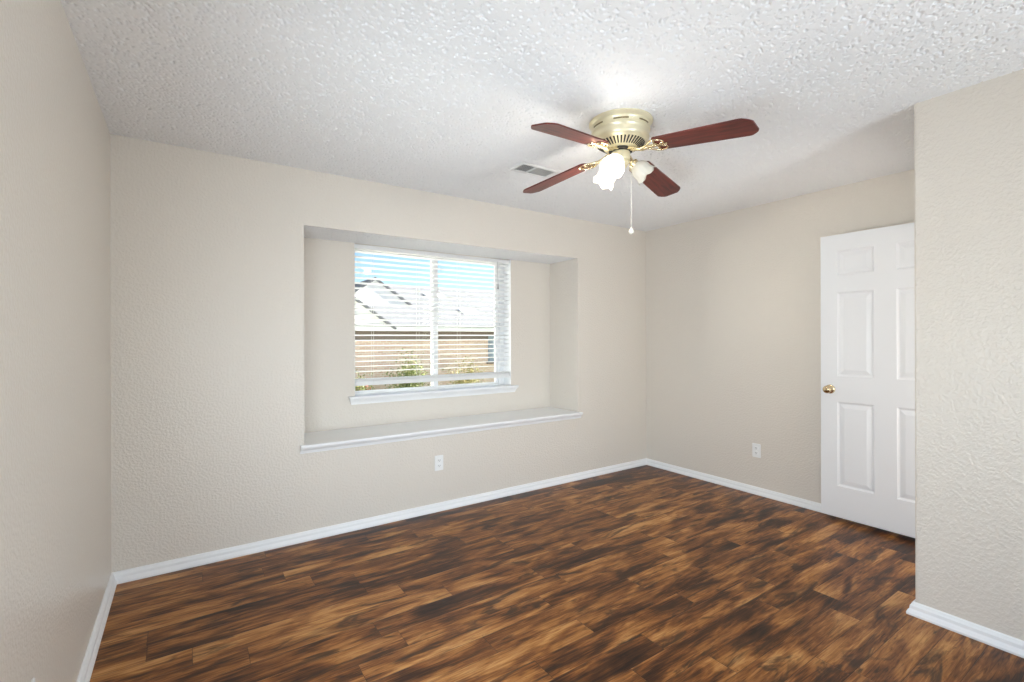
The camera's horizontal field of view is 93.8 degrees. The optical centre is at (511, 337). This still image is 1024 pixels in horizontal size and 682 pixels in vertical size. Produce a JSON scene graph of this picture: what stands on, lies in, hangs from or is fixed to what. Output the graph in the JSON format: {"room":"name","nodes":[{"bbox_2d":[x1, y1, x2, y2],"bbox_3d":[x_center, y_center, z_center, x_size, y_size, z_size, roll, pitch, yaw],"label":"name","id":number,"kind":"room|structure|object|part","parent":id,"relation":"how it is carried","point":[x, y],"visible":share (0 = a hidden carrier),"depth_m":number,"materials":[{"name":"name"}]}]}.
{"room":"empty bedroom","nodes":[
{"label":"empty bedroom","id":0,"kind":"room"},
{"bbox_2d":[0,0,110,681],"bbox_3d":[-0.733,0.085,0.345,0.150,2.790,5.350,0,0,-34],"label":"wall","id":1,"kind":"structure","parent":0,"point":[55,312],"depth_m":1.45,"materials":[{"name":"beige paint"}]},
{"bbox_2d":[76,573,116,681],"bbox_3d":[-0.699,1.299,0.457,0.027,0.061,5.200,0,0,-34],"label":"baseboard","id":2,"kind":"structure","parent":1,"relation":"attached to","point":[85,673],"depth_m":2.09,"materials":[{"name":"white paint"}]},
{"bbox_2d":[110,134,645,572],"bbox_3d":[-0.543,0.084,4.052,4.633,2.790,0.567,0,0,-34],"label":"wall","id":3,"kind":"structure","parent":0,"point":[207,248],"depth_m":3.04,"materials":[{"name":"beige paint"}]},
{"bbox_2d":[112,458,646,583],"bbox_3d":[-0.373,1.298,3.806,4.333,0.061,0.027,0,0,-34],"label":"baseboard","id":4,"kind":"structure","parent":3,"relation":"attached to","point":[123,576],"depth_m":3.26,"materials":[{"name":"white paint"}]},
{"bbox_2d":[304,238,549,432],"bbox_3d":[-0.653,-0.007,4.236,2.420,1.512,0.160,0,0,-34],"label":"wall niche","id":5,"kind":"object","parent":3,"relation":"attached to","point":[329,282],"visible":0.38,"depth_m":3.74,"materials":[{"name":"beige paint"}]},
{"bbox_2d":[354,243,510,393],"bbox_3d":[-0.666,-0.135,4.230,1.480,1.237,0.160,0,0,-34],"label":"window","id":6,"kind":"structure","parent":5,"relation":"attached to","point":[506,380],"depth_m":4.59,"materials":[{"name":"white plastic"}]},
{"bbox_3d":[-0.979,-0.140,4.074,0.759,1.181,0.020,0,0,-34],"label":"sash","id":7,"kind":"part","parent":6,"relation":"part of","materials":[{"name":"clear glass"}]},
{"bbox_2d":[355,244,509,385],"bbox_3d":[-0.635,-0.180,4.183,1.462,1.115,0.076,0,0,-34],"label":"window blind","id":8,"kind":"object","parent":6,"relation":"attached to","point":[465,376],"visible":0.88,"depth_m":4.11,"materials":[{"name":"white plastic"}]},
{"bbox_3d":[-1.124,-0.163,3.861,0.002,1.078,0.057,0,0,-34],"label":"ladder cord","id":9,"kind":"part","parent":8,"relation":"part of","materials":[{"name":"white fabric"}]},
{"bbox_3d":[-0.801,-0.164,4.081,0.002,1.078,0.057,0,0,-34],"label":"ladder cord","id":10,"kind":"part","parent":8,"relation":"part of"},
{"bbox_3d":[-0.639,0.351,4.190,1.458,0.054,0.052,0,0,-34],"label":"rail","id":11,"kind":"part","parent":8,"relation":"part of","materials":[{"name":"white plastic"}]},
{"bbox_3d":[-0.424,-0.141,4.475,0.721,1.181,0.020,0,0,-34],"label":"sash","id":12,"kind":"part","parent":6,"relation":"part of","materials":[{"name":"clear glass"}]},
{"bbox_2d":[348,384,518,404],"bbox_3d":[-0.635,0.487,4.196,1.590,0.066,0.160,0,0,-34],"label":"trim","id":13,"kind":"structure","parent":5,"relation":"attached to","point":[368,398],"depth_m":4.08,"materials":[{"name":"white paint"}]},
{"bbox_2d":[435,455,442,470],"bbox_3d":[-0.560,0.962,3.690,0.072,0.116,0.010,0,0,-34],"label":"wall outlet","id":14,"kind":"object","parent":3,"relation":"attached to","point":[438,459],"visible":1,"depth_m":3.69,"materials":[{"name":"white plastic"}]},
{"bbox_2d":[304,225,576,263],"bbox_3d":[-0.495,-0.748,4.002,2.400,0.011,0.407,0,0,-34],"label":"soffit","id":15,"kind":"object","parent":3,"relation":"attached to","point":[309,231],"visible":0.99,"depth_m":3.85,"materials":[{"name":"white paint"}]},
{"bbox_2d":[300,407,582,453],"bbox_3d":[-0.478,0.727,3.982,2.454,0.058,0.454,0,0,-34],"label":"window seat","id":16,"kind":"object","parent":3,"relation":"attached to","point":[318,441],"depth_m":3.74,"materials":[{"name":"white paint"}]},
{"bbox_2d":[61,0,1023,231],"bbox_3d":[0.737,-1.209,2.164,4.333,0.191,4.000,0,0,-34],"label":"ceiling","id":17,"kind":"structure","parent":0,"point":[445,97],"depth_m":2.10,"materials":[{"name":"white paint"}]},
{"bbox_2d":[509,162,562,178],"bbox_3d":[0.194,-1.106,3.200,0.410,0.010,0.156,0,0,-34],"label":"ceiling vent","id":18,"kind":"object","parent":17,"relation":"in","point":[523,167],"visible":0.78,"depth_m":3.16,"materials":[{"name":"white metal"}]},
{"bbox_2d":[523,108,758,233],"bbox_3d":[0.553,-0.827,2.483,0.975,0.581,1.020,0,0,-2],"label":"ceiling fan","id":19,"kind":"object","parent":17,"relation":"hanging from","point":[617,133],"visible":1,"depth_m":2.37,"materials":[{"name":"brown wood"}]},
{"bbox_3d":[0.258,-0.920,2.784,0.464,0.078,0.143,0,0,45],"label":"fan blade","id":20,"kind":"part","parent":19,"relation":"part of","materials":[{"name":"brown wood"}]},
{"bbox_3d":[0.269,-0.920,2.172,0.143,0.078,0.464,0,0,43],"label":"fan blade","id":21,"kind":"part","parent":19,"relation":"part of","materials":[{"name":"brown wood"}]},
{"bbox_3d":[0.504,-0.855,2.587,0.126,0.122,0.125,0,0,-34],"label":"lamp shade","id":22,"kind":"part","parent":19,"relation":"part of","materials":[{"name":"white glass"}]},
{"bbox_3d":[0.503,-0.855,2.372,0.127,0.122,0.121,0,0,-34],"label":"lamp shade","id":23,"kind":"part","parent":19,"relation":"part of","materials":[{"name":"white glass"}]},
{"bbox_3d":[0.518,-0.880,2.402,0.054,0.054,0.048,0,0,-34],"label":"light bulb","id":24,"kind":"part","parent":19,"relation":"part of","materials":[{"name":"white glass"}]},
{"bbox_3d":[0.609,-0.739,2.483,0.021,0.347,0.006,0,0,2],"label":"pull chain","id":25,"kind":"part","parent":19,"relation":"part of","materials":[{"name":"white"}]},
{"bbox_3d":[0.626,-0.902,2.481,0.059,0.047,0.054,0,0,-34],"label":"lamp arm","id":26,"kind":"part","parent":19,"relation":"part of","materials":[{"name":"gold metal"}]},
{"bbox_3d":[0.688,-0.855,2.482,0.126,0.122,0.122,0,0,-34],"label":"lamp shade","id":27,"kind":"part","parent":19,"relation":"part of","materials":[{"name":"white glass"}]},
{"bbox_3d":[0.842,-0.922,2.807,0.143,0.078,0.464,0,0,41],"label":"fan blade","id":28,"kind":"part","parent":19,"relation":"part of","materials":[{"name":"brown wood"}]},
{"bbox_3d":[0.864,-0.922,2.180,0.143,0.078,0.464,0,0,-45],"label":"fan blade","id":29,"kind":"part","parent":19,"relation":"part of","materials":[{"name":"brown wood"}]},
{"bbox_2d":[90,465,1023,681],"bbox_3d":[0.964,1.400,1.840,4.633,0.150,5.917,0,0,-34],"label":"floor","id":30,"kind":"structure","parent":0,"point":[646,573],"depth_m":2.39,"materials":[{"name":"brown wood"}]},
{"bbox_2d":[646,169,913,502],"bbox_3d":[2.974,0.075,2.866,0.150,2.790,5.350,0,0,-34],"label":"wall","id":31,"kind":"structure","parent":0,"point":[733,299],"depth_m":4.13,"materials":[{"name":"beige paint"}]},
{"bbox_2d":[752,443,760,457],"bbox_3d":[2.068,0.953,4.059,0.010,0.116,0.072,0,0,-34],"label":"wall outlet","id":32,"kind":"object","parent":31,"relation":"attached to","point":[756,448],"visible":1,"depth_m":4.05,"materials":[{"name":"white plastic"}]},
{"bbox_2d":[646,458,913,537],"bbox_3d":[2.119,1.292,3.970,0.027,0.061,2.558,0,0,-34],"label":"baseboard","id":33,"kind":"structure","parent":31,"relation":"attached to","point":[815,506],"depth_m":4.14,"materials":[{"name":"white paint"}]},
{"bbox_2d":[820,222,914,537],"bbox_3d":[2.528,0.273,3.228,0.169,2.035,0.806,0,0,-34],"label":"door","id":34,"kind":"structure","parent":31,"relation":"in","point":[868,276],"depth_m":3.30,"materials":[{"name":"white paint"}]},
{"bbox_3d":[2.295,0.374,3.481,0.068,0.066,0.066,0,0,-34],"label":"knob","id":35,"kind":"part","parent":34,"relation":"part of","materials":[{"name":"gold metal"}]},
{"bbox_2d":[914,69,1023,640],"bbox_3d":[2.714,0.076,1.234,0.115,2.490,2.642,0,0,-34],"label":"wall partition","id":36,"kind":"structure","parent":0,"point":[969,141],"depth_m":2.13,"materials":[{"name":"beige paint"}]},
{"bbox_2d":[906,599,1023,657],"bbox_3d":[2.697,1.290,1.236,0.139,0.061,2.669,0,0,-34],"label":"baseboard","id":37,"kind":"structure","parent":36,"relation":"attached to","point":[996,639],"depth_m":2.12,"materials":[{"name":"white paint"}]},
{"bbox_3d":[-13.755,2.365,37.420,100.000,0.200,69.383,0,0,-34],"label":"ground","id":38,"kind":"structure","parent":0,"visible":0},
{"bbox_2d":[355,369,374,390],"bbox_3d":[-4.697,1.582,14.277,1.352,1.390,1.382,0,0,27],"label":"shrub","id":39,"kind":"object","parent":38,"relation":"on","point":[357,388],"visible":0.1,"depth_m":14.20,"materials":[{"name":"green plant"}]},
{"bbox_2d":[385,347,430,388],"bbox_3d":[-3.264,1.272,15.138,1.926,1.942,1.321,0,0,-34],"label":"shrub","id":40,"kind":"object","parent":38,"relation":"on","point":[408,373],"visible":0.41,"depth_m":15.08,"materials":[{"name":"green plant"}]},
{"bbox_2d":[355,277,493,389],"bbox_3d":[-2.799,-0.020,22.365,17.700,4.510,10.610,0,0,-34],"label":"house","id":41,"kind":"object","parent":38,"relation":"on","point":[376,374],"visible":0.16,"depth_m":16.94,"materials":[{"name":"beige brick"}]},
{"bbox_2d":[442,355,484,384],"bbox_3d":[-1.574,1.356,16.352,1.280,1.765,1.655,0,0,28],"label":"shrub","id":42,"kind":"object","parent":38,"relation":"on","point":[470,367],"visible":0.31,"depth_m":16.21,"materials":[{"name":"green plant"}]}
]}

